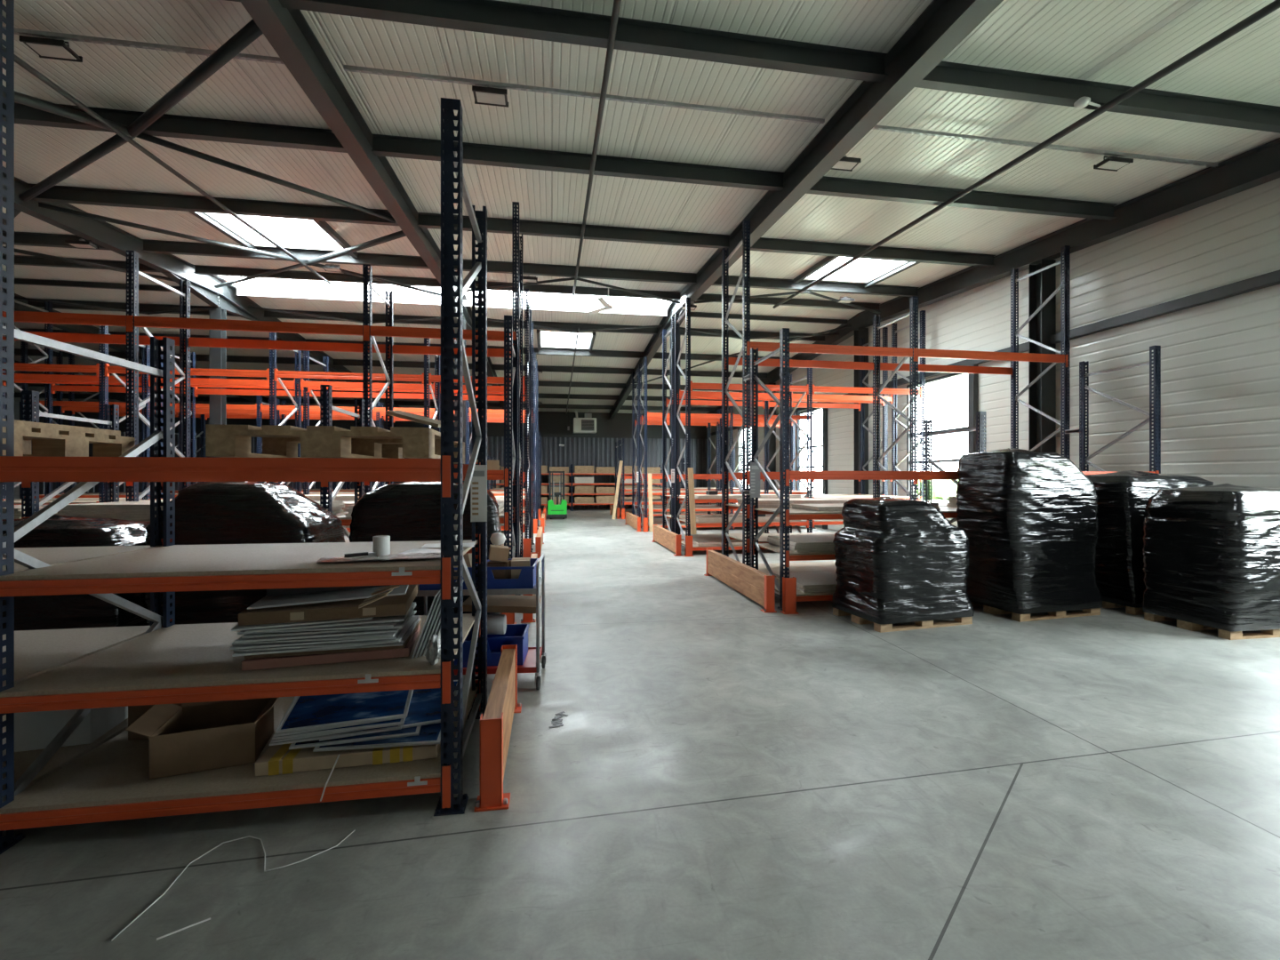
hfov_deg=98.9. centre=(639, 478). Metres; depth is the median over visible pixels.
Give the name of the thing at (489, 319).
beam
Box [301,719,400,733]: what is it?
print
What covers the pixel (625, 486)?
wooden crate
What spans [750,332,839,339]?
beam
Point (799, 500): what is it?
flat board
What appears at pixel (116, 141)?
beam
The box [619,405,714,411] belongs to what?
beam
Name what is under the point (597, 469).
carton
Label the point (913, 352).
rack
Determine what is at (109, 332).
beam
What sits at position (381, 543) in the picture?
paper roll
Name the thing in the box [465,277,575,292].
beam
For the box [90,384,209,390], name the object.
beam
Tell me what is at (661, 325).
beam
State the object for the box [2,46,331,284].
pipe
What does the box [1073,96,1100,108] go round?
security camera
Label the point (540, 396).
beam
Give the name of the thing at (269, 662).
carton
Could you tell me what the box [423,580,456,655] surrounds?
sheet
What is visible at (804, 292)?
beam
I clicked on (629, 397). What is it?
beam
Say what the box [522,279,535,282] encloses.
diffuser
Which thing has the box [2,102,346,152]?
beam
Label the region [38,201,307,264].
beam
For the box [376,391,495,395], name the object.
beam
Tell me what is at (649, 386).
beam
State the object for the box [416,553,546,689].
trolley
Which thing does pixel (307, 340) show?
beam
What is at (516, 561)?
cardboard box
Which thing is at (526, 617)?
guard
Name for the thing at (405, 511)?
load
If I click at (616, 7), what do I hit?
pipe
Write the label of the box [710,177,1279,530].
wall
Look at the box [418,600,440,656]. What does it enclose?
sheet
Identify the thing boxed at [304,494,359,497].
flat board
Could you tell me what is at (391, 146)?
beam
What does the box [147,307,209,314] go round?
beam
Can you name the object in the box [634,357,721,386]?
beam
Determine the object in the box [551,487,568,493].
wooden crate
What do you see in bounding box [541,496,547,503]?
wooden crate
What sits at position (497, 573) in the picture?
cardboard box
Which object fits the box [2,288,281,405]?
beam
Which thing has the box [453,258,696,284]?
beam
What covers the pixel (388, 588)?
crumpled paper
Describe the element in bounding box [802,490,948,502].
ground
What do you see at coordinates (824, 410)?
steel column
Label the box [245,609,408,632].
sheet
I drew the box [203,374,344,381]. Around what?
beam
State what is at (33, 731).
crate
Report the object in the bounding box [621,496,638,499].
wooden crate
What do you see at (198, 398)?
beam
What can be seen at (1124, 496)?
load
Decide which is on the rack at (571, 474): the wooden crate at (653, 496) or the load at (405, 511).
the wooden crate at (653, 496)
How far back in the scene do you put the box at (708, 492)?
11.65 m
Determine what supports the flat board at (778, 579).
on the rack at (948, 512)
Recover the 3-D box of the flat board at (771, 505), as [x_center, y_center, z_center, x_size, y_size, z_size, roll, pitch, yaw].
[2.854,0.402,8.732,2.400,0.028,0.850,0,0,-9]
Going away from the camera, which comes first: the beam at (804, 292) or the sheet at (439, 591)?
the sheet at (439, 591)
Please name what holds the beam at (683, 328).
attached to the beam at (753, 333)
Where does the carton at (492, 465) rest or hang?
on the rack at (508, 516)
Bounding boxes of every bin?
[419,563,478,590]
[453,627,477,667]
[477,624,529,666]
[487,558,538,589]
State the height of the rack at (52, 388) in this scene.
5.370 m
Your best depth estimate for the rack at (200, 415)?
16.79 m
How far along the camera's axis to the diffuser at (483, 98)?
5.48 m
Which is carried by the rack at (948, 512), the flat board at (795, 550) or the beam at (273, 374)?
the flat board at (795, 550)
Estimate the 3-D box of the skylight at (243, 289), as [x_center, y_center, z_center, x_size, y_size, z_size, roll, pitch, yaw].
[-3.981,-4.506,13.219,11.062,0.324,1.330,0,0,-9]
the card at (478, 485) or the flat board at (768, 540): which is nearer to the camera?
the card at (478, 485)
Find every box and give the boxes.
[125,697,278,779]
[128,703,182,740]
[453,552,471,579]
[487,560,511,578]
[488,544,509,561]
[511,557,530,578]
[705,490,718,495]
[928,502,938,505]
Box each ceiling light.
[19,35,82,62]
[64,239,99,249]
[320,264,343,271]
[472,85,508,107]
[520,275,537,283]
[680,303,696,310]
[830,155,860,171]
[836,296,854,303]
[1093,155,1133,171]
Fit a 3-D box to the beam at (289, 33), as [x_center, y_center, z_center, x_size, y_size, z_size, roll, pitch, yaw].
[-4.367,-3.846,13.278,0.200,1.394,30.790,0,0,-9]
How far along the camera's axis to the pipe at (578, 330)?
19.00 m
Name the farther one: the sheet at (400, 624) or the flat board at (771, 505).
the flat board at (771, 505)
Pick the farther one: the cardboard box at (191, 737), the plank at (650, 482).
the plank at (650, 482)
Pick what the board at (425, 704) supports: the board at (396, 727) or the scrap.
the board at (396, 727)
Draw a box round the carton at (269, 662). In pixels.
[241,623,420,670]
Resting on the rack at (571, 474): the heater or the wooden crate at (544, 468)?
the wooden crate at (544, 468)
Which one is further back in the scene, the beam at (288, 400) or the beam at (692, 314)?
the beam at (288, 400)
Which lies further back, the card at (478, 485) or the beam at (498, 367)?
the beam at (498, 367)
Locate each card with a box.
[470,464,487,521]
[671,469,674,482]
[750,462,759,497]
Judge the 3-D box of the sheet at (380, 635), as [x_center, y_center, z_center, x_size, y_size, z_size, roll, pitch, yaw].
[-1.621,0.782,2.904,0.716,0.010,0.520,0,0,-10]
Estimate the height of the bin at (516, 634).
0.220 m
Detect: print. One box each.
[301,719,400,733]
[322,725,398,735]
[402,687,440,725]
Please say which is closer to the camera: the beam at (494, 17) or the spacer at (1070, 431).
the beam at (494, 17)
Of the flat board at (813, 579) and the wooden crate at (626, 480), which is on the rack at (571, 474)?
the wooden crate at (626, 480)
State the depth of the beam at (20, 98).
5.67 m
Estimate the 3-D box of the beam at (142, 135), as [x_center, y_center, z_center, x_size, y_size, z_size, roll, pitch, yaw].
[-4.633,-3.915,7.344,0.070,0.213,3.245,0,0,39]
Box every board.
[2,418,120,436]
[2,504,47,511]
[2,509,40,513]
[14,512,57,517]
[54,507,342,516]
[57,504,344,513]
[59,502,344,511]
[64,500,343,507]
[72,509,343,519]
[269,725,401,745]
[270,728,373,743]
[272,689,413,739]
[273,696,406,736]
[275,689,412,733]
[288,725,421,749]
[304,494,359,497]
[308,496,359,498]
[310,498,354,500]
[312,680,457,751]
[319,687,440,741]
[343,501,354,505]
[345,504,503,511]
[348,501,503,508]
[348,505,503,513]
[687,496,800,498]
[692,537,745,544]
[692,542,742,545]
[694,494,800,496]
[695,513,784,519]
[696,518,784,520]
[696,520,800,521]
[736,497,872,502]
[737,500,844,504]
[737,502,791,506]
[767,537,834,547]
[767,539,833,549]
[768,534,834,544]
[768,542,834,551]
[774,571,837,587]
[776,576,835,590]
[776,577,835,592]
[791,503,939,509]
[792,505,940,511]
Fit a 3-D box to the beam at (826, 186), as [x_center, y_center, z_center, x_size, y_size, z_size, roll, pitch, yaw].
[4.591,-3.980,7.783,5.050,0.200,0.100,0,0,-9]
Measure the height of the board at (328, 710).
0.116 m
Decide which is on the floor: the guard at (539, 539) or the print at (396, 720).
the guard at (539, 539)
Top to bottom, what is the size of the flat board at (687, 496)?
0.028 m
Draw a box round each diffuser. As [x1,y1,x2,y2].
[25,42,76,59]
[69,243,95,248]
[323,267,340,271]
[475,91,505,104]
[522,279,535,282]
[832,160,856,169]
[838,300,852,303]
[1097,160,1128,169]
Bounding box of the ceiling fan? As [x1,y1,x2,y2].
[586,281,638,314]
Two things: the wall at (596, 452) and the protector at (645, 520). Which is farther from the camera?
the wall at (596, 452)
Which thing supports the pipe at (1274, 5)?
hanging from the beam at (826, 186)
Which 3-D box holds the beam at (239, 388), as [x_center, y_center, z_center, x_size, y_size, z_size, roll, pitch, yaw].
[-13.997,-3.702,22.959,5.120,0.200,0.100,0,0,-9]
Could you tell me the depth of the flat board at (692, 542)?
11.56 m
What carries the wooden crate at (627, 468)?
on the rack at (571, 474)
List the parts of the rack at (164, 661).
plate, plate, plate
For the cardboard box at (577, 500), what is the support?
on the rack at (571, 474)
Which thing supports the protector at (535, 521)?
on the floor
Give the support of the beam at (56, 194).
attached to the beam at (289, 33)
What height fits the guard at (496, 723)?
0.435 m
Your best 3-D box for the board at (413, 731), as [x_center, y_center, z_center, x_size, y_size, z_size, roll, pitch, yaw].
[-1.488,1.263,3.025,0.592,0.112,0.607,0,0,-13]
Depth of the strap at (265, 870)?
2.27 m
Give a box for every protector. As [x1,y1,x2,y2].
[502,612,516,623]
[523,538,530,557]
[533,519,537,533]
[538,509,541,519]
[620,508,624,519]
[643,517,647,531]
[684,535,694,556]
[780,576,798,614]
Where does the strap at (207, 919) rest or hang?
on the floor
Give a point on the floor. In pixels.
(724, 777)
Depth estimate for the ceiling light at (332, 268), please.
10.73 m
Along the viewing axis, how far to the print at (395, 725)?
2.78 m
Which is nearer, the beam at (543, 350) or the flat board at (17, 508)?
the flat board at (17, 508)
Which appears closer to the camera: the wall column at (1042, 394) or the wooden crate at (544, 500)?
the wall column at (1042, 394)
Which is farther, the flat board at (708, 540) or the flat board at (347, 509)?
the flat board at (708, 540)
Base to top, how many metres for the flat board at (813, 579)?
0.028 m
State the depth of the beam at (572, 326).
15.63 m
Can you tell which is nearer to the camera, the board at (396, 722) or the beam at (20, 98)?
the board at (396, 722)
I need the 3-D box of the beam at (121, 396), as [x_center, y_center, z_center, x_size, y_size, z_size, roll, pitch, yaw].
[-20.073,-3.846,10.737,0.200,1.394,30.790,0,0,-9]
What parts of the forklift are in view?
mast rail, mast rail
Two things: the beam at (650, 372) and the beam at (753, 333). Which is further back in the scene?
the beam at (650, 372)
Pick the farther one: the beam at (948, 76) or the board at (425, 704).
the beam at (948, 76)
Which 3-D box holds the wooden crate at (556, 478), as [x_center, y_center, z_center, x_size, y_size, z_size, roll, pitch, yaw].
[-4.049,0.046,27.405,0.950,0.360,0.800,0,0,-9]
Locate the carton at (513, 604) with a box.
[463,594,541,613]
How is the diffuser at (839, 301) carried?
attached to the ceiling light at (843, 300)
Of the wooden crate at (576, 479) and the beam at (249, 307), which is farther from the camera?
the wooden crate at (576, 479)
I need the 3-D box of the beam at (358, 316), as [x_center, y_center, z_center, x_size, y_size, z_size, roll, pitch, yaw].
[-7.290,-4.318,14.725,5.130,0.200,0.100,0,0,-9]
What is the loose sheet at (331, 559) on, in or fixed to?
on the rack at (164, 661)
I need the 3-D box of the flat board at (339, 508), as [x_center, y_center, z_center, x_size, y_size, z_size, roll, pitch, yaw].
[-4.807,0.372,6.150,2.400,0.028,0.900,0,0,-9]
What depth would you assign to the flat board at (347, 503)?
7.22 m
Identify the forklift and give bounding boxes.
[547,471,567,519]
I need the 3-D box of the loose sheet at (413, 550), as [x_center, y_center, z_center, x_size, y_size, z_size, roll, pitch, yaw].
[-1.166,0.409,3.074,0.303,0.006,0.215,0,0,-1]
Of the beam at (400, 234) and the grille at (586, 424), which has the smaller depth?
the beam at (400, 234)
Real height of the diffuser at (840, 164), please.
0.005 m
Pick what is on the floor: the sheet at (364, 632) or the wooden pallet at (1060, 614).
the wooden pallet at (1060, 614)
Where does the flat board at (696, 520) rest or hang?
on the rack at (688, 393)
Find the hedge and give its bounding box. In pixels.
[916,480,958,500]
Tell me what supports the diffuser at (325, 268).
attached to the ceiling light at (332, 268)
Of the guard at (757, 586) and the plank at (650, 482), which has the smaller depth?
the guard at (757, 586)
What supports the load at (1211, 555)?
on the wooden pallet at (1268, 633)
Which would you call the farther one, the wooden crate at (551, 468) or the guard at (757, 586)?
the wooden crate at (551, 468)
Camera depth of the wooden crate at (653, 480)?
27.78 m
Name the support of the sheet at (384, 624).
on the sheet at (400, 624)
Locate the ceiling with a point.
(1125, 43)
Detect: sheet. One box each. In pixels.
[229,626,403,649]
[230,616,373,631]
[232,610,416,645]
[232,633,406,656]
[233,615,418,652]
[233,628,399,643]
[237,601,415,634]
[241,604,415,638]
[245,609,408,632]
[247,584,408,609]
[268,617,420,654]
[316,555,376,563]
[372,552,440,560]
[399,548,464,553]
[411,589,440,658]
[415,592,440,657]
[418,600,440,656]
[421,542,475,548]
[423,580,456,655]
[434,586,457,635]
[437,579,463,638]
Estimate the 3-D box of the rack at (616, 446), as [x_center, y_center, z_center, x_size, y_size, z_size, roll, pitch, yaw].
[1.698,0.000,24.131,5.560,3.200,1.170,0,0,-9]
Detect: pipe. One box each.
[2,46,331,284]
[565,327,579,414]
[572,0,621,296]
[772,0,1279,308]
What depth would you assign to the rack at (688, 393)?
12.19 m
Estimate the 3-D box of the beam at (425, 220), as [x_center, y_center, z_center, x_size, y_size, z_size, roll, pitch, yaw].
[-0.991,-4.130,9.159,5.170,0.200,0.100,0,0,-9]
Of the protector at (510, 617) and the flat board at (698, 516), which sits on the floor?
the protector at (510, 617)
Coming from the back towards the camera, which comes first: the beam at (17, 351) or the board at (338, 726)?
the beam at (17, 351)
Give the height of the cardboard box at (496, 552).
0.120 m
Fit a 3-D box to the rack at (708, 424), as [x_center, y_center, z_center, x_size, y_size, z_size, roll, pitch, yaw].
[2.536,-1.050,18.948,5.560,5.300,1.170,0,0,-9]
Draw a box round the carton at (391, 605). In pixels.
[238,584,417,625]
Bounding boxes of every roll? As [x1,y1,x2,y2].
[372,535,390,557]
[489,532,505,544]
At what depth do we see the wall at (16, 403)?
24.89 m
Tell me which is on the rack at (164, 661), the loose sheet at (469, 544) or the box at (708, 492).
the loose sheet at (469, 544)
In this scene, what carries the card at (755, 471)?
attached to the rack at (948, 512)
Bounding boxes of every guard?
[474,644,521,812]
[520,552,537,623]
[535,525,543,558]
[540,512,545,533]
[543,504,547,519]
[609,504,620,519]
[624,512,641,531]
[652,524,682,556]
[704,548,776,612]
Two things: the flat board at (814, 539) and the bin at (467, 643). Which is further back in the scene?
the flat board at (814, 539)
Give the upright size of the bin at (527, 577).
0.170 m
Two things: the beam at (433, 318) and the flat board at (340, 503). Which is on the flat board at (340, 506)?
the flat board at (340, 503)
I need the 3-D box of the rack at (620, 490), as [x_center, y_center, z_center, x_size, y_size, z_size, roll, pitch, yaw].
[1.921,0.000,22.749,5.560,3.200,1.170,0,0,-9]
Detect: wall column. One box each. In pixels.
[720,412,726,503]
[766,383,775,489]
[854,328,868,494]
[1028,259,1055,452]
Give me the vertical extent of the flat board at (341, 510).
0.028 m
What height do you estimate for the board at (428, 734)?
0.107 m
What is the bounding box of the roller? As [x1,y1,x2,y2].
[487,614,506,634]
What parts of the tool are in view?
blade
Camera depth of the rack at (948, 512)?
7.33 m
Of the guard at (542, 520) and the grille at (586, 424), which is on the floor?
the guard at (542, 520)
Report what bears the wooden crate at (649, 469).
on the rack at (571, 474)
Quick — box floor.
[0,508,1279,959]
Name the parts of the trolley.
handle frame, handle frame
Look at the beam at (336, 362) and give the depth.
19.15 m
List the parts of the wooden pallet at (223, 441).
broken slat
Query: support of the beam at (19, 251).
attached to the beam at (20, 238)
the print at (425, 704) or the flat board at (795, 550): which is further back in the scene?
the flat board at (795, 550)
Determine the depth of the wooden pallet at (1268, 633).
5.57 m
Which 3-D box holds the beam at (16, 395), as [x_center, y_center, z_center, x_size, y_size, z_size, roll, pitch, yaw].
[-25.159,-3.547,23.483,5.790,0.200,0.100,0,0,-9]
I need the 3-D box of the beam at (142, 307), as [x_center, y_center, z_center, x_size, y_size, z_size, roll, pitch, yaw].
[-12.527,-4.318,13.877,5.120,0.200,0.100,0,0,-9]
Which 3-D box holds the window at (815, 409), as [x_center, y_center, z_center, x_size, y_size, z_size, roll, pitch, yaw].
[5.782,-0.785,18.486,0.120,3.070,2.050,0,0,-9]
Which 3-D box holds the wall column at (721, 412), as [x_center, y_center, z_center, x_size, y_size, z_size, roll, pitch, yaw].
[4.177,-0.860,27.216,0.280,4.920,0.260,0,0,-9]
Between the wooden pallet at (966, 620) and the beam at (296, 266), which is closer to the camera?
the wooden pallet at (966, 620)
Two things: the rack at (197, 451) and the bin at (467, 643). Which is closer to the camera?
the bin at (467, 643)
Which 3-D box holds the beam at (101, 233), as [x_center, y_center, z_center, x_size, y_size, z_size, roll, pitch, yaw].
[-9.609,-3.846,12.430,0.200,1.394,30.790,0,0,-9]
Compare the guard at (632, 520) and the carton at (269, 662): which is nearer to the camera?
the carton at (269, 662)
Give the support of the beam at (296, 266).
attached to the beam at (155, 246)
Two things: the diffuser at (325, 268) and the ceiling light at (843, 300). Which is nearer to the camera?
the diffuser at (325, 268)
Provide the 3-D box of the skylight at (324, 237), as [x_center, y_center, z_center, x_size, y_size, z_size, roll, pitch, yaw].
[-6.259,-4.483,9.573,1.880,0.649,1.840,0,0,-9]
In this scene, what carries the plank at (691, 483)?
attached to the rack at (688, 393)
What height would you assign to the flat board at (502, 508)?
0.028 m
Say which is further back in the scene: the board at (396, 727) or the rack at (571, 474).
the rack at (571, 474)
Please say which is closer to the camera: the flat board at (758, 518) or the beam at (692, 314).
the flat board at (758, 518)
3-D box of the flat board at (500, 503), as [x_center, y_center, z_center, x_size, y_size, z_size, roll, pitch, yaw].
[-2.466,0.312,6.554,1.600,0.028,0.900,0,0,-9]
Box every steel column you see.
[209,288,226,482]
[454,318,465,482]
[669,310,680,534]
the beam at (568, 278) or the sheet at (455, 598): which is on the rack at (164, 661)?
the sheet at (455, 598)
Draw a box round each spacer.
[744,374,750,381]
[744,489,750,495]
[1064,429,1079,433]
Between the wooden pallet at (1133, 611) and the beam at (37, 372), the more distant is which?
the beam at (37, 372)
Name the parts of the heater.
casing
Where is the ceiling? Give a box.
[2,0,1279,413]
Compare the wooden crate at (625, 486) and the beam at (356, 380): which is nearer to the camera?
the beam at (356, 380)
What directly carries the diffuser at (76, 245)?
attached to the ceiling light at (81, 244)
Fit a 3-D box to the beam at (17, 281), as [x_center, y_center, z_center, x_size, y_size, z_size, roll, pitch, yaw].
[-12.323,-4.444,12.614,5.120,0.120,0.070,0,0,-9]
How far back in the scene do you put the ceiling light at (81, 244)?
8.84 m
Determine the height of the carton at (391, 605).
0.060 m
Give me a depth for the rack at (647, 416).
17.17 m
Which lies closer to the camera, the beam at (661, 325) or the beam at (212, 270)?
the beam at (212, 270)
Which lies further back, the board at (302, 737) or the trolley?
the trolley
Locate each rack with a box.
[0,0,487,854]
[2,201,522,595]
[2,288,532,557]
[2,288,534,550]
[20,340,537,532]
[21,315,518,558]
[68,352,539,528]
[175,431,540,516]
[191,432,541,513]
[496,464,662,511]
[615,441,742,511]
[618,438,754,517]
[632,365,795,522]
[638,356,815,531]
[662,317,887,540]
[674,297,925,555]
[721,219,1070,577]
[750,328,1160,610]
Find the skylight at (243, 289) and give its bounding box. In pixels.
[237,276,666,316]
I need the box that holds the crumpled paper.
[358,584,399,608]
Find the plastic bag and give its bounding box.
[424,633,440,664]
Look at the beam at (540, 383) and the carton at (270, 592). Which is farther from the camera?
the beam at (540, 383)
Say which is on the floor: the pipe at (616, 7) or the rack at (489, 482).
the rack at (489, 482)
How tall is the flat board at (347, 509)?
0.028 m
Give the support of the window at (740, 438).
in the wall at (1220, 359)
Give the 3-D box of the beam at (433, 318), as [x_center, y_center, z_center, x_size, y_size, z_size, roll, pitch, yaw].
[-5.948,-4.211,14.537,2.817,0.107,0.056,0,0,7]
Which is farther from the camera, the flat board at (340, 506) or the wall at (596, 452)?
the wall at (596, 452)
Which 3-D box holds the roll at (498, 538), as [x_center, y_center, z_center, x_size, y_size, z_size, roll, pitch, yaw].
[-1.119,0.475,4.318,0.124,0.100,0.124,0,0,-9]
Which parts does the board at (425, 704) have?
frame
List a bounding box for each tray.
[416,576,542,596]
[453,647,542,675]
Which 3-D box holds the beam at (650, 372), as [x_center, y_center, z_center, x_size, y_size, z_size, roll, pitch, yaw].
[2.459,-4.010,20.962,5.050,0.200,0.100,0,0,-9]
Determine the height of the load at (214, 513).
1.523 m
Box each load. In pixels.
[2,514,149,631]
[141,481,345,625]
[348,481,502,615]
[832,496,974,624]
[956,448,1102,614]
[1086,470,1213,607]
[1141,483,1279,631]
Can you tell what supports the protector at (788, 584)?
on the floor
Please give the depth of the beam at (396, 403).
25.86 m
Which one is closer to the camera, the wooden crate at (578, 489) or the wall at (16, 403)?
the wall at (16, 403)
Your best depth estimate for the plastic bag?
2.69 m
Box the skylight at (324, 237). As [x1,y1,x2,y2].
[188,211,358,257]
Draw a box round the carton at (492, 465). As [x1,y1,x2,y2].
[476,459,499,470]
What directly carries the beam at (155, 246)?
attached to the beam at (289, 33)
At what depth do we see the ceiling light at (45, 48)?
4.86 m
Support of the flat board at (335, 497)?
on the flat board at (310, 499)
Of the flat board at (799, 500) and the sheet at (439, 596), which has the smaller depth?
the sheet at (439, 596)
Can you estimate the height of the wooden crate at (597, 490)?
0.300 m
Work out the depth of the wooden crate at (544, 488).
26.90 m
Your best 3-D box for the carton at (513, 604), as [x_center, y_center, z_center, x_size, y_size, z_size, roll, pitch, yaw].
[-1.089,0.991,4.351,0.562,0.079,0.400,0,0,-5]
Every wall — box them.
[2,400,19,499]
[19,401,707,509]
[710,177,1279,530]
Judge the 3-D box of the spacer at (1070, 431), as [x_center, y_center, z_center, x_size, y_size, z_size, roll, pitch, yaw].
[6.933,-0.750,8.739,0.110,0.060,0.228,0,0,-9]
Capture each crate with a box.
[14,706,127,751]
[541,465,547,472]
[541,485,547,493]
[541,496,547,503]
[549,466,568,472]
[551,475,568,482]
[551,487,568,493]
[551,495,568,503]
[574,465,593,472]
[574,477,593,482]
[574,485,593,493]
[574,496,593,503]
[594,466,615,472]
[594,487,615,493]
[594,495,615,503]
[621,465,638,472]
[621,479,638,482]
[621,485,636,493]
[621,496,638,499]
[640,495,660,498]
[641,467,660,472]
[641,479,660,482]
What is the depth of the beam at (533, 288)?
12.83 m
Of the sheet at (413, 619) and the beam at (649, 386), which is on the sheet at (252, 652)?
the sheet at (413, 619)
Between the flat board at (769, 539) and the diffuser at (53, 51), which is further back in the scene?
the flat board at (769, 539)
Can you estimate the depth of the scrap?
3.62 m
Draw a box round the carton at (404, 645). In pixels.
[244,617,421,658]
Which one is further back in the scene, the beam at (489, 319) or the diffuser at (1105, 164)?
the beam at (489, 319)
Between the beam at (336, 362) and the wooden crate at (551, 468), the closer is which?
the beam at (336, 362)
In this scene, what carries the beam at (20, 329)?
attached to the beam at (70, 328)
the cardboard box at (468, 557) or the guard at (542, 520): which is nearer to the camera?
the cardboard box at (468, 557)
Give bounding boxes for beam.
[2,90,131,136]
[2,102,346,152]
[2,172,400,407]
[2,208,20,224]
[2,231,110,250]
[2,246,174,281]
[2,254,161,272]
[2,277,184,291]
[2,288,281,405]
[2,348,133,359]
[2,357,139,402]
[2,392,112,399]
[14,296,147,314]
[15,383,48,386]
[18,134,135,201]
[18,328,71,333]
[25,298,238,316]
[28,183,398,225]
[37,371,179,376]
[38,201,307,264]
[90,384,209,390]
[108,331,282,340]
[127,10,278,136]
[136,132,396,223]
[138,395,253,402]
[141,239,429,269]
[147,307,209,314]
[170,353,319,364]
[193,264,440,287]
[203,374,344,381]
[214,264,308,287]
[239,388,361,391]
[240,0,503,409]
[248,305,362,323]
[264,309,440,325]
[266,398,374,404]
[278,0,887,82]
[305,338,471,347]
[307,229,415,265]
[312,263,440,295]
[333,359,478,369]
[356,379,491,384]
[371,133,784,191]
[372,317,440,323]
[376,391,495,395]
[393,400,501,407]
[417,212,730,248]
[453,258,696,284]
[456,281,680,300]
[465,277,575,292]
[475,316,572,332]
[475,319,657,334]
[487,345,643,358]
[492,364,634,374]
[498,380,626,388]
[503,393,619,399]
[520,403,614,409]
[572,324,663,332]
[576,277,680,303]
[608,0,1003,419]
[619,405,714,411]
[625,395,721,400]
[633,384,745,391]
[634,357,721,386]
[641,368,767,378]
[652,352,790,360]
[679,327,741,339]
[680,328,825,341]
[687,312,847,324]
[693,290,807,303]
[695,293,880,311]
[707,137,1279,414]
[710,269,1279,435]
[712,275,919,296]
[725,324,851,357]
[750,237,995,267]
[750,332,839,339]
[805,176,1117,220]
[807,290,880,314]
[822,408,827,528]
[915,60,1279,133]
[968,364,978,454]
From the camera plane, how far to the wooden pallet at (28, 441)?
2.82 m
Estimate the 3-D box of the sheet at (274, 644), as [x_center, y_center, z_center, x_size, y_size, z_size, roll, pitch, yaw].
[-1.635,0.796,2.900,0.722,0.010,0.520,0,0,-15]
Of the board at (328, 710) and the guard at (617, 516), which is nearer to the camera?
the board at (328, 710)
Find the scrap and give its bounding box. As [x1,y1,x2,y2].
[549,711,567,727]
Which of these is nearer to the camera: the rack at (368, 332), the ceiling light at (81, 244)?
the rack at (368, 332)
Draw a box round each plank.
[611,460,623,519]
[648,473,653,531]
[688,467,696,534]
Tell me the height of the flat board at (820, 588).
0.028 m
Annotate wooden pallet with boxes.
[2,425,135,456]
[205,410,464,463]
[832,607,972,632]
[971,601,1100,622]
[1101,600,1143,615]
[1144,612,1279,639]
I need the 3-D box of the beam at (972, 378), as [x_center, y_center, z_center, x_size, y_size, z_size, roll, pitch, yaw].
[6.846,-0.365,11.253,0.110,3.930,0.150,0,0,-9]
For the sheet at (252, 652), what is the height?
0.010 m
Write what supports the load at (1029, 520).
on the wooden pallet at (1060, 614)
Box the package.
[255,742,440,800]
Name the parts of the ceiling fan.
blade, blade, motor, blade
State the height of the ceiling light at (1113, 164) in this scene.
0.116 m
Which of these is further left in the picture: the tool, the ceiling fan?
the tool
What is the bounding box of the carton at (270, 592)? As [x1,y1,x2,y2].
[266,584,391,597]
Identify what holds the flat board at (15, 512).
on the flat board at (15, 515)
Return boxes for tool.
[344,552,376,557]
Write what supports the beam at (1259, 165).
on the wall column at (862, 332)
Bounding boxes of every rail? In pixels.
[2,26,284,63]
[343,64,824,123]
[872,124,1217,167]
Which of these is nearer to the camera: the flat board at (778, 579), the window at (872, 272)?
the flat board at (778, 579)
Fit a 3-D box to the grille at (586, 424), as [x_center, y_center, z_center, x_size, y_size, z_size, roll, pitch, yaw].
[-2.664,-2.720,27.926,0.660,0.540,0.010,0,0,-9]
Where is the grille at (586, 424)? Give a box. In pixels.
[581,419,594,429]
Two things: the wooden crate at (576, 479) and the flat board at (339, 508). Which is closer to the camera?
the flat board at (339, 508)
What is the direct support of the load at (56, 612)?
on the wooden pallet
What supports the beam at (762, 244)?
attached to the beam at (943, 25)
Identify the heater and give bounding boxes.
[573,410,596,433]
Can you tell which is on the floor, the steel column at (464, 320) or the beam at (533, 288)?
the steel column at (464, 320)
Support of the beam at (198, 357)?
attached to the beam at (70, 328)
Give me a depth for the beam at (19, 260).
11.15 m
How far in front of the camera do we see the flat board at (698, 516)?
11.81 m
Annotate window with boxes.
[536,329,595,351]
[737,428,741,485]
[793,256,919,287]
[798,408,822,490]
[906,373,967,496]
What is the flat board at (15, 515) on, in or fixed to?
on the flat board
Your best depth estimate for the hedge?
41.29 m
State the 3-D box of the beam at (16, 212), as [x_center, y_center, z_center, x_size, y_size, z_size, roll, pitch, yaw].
[-10.317,-4.074,8.825,3.169,0.237,0.100,0,0,33]
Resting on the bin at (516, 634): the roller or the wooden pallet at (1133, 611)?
the roller
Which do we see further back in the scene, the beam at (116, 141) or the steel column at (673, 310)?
the steel column at (673, 310)
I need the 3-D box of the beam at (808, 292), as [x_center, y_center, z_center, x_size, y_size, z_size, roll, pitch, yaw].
[4.930,-4.194,13.106,3.108,0.154,0.056,0,0,-38]
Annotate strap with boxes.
[111,829,355,940]
[156,917,210,940]
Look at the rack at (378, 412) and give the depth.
15.23 m
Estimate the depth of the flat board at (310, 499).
10.37 m
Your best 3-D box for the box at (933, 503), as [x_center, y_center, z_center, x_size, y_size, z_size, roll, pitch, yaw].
[3.957,0.358,7.478,0.180,0.060,0.120,0,0,-14]

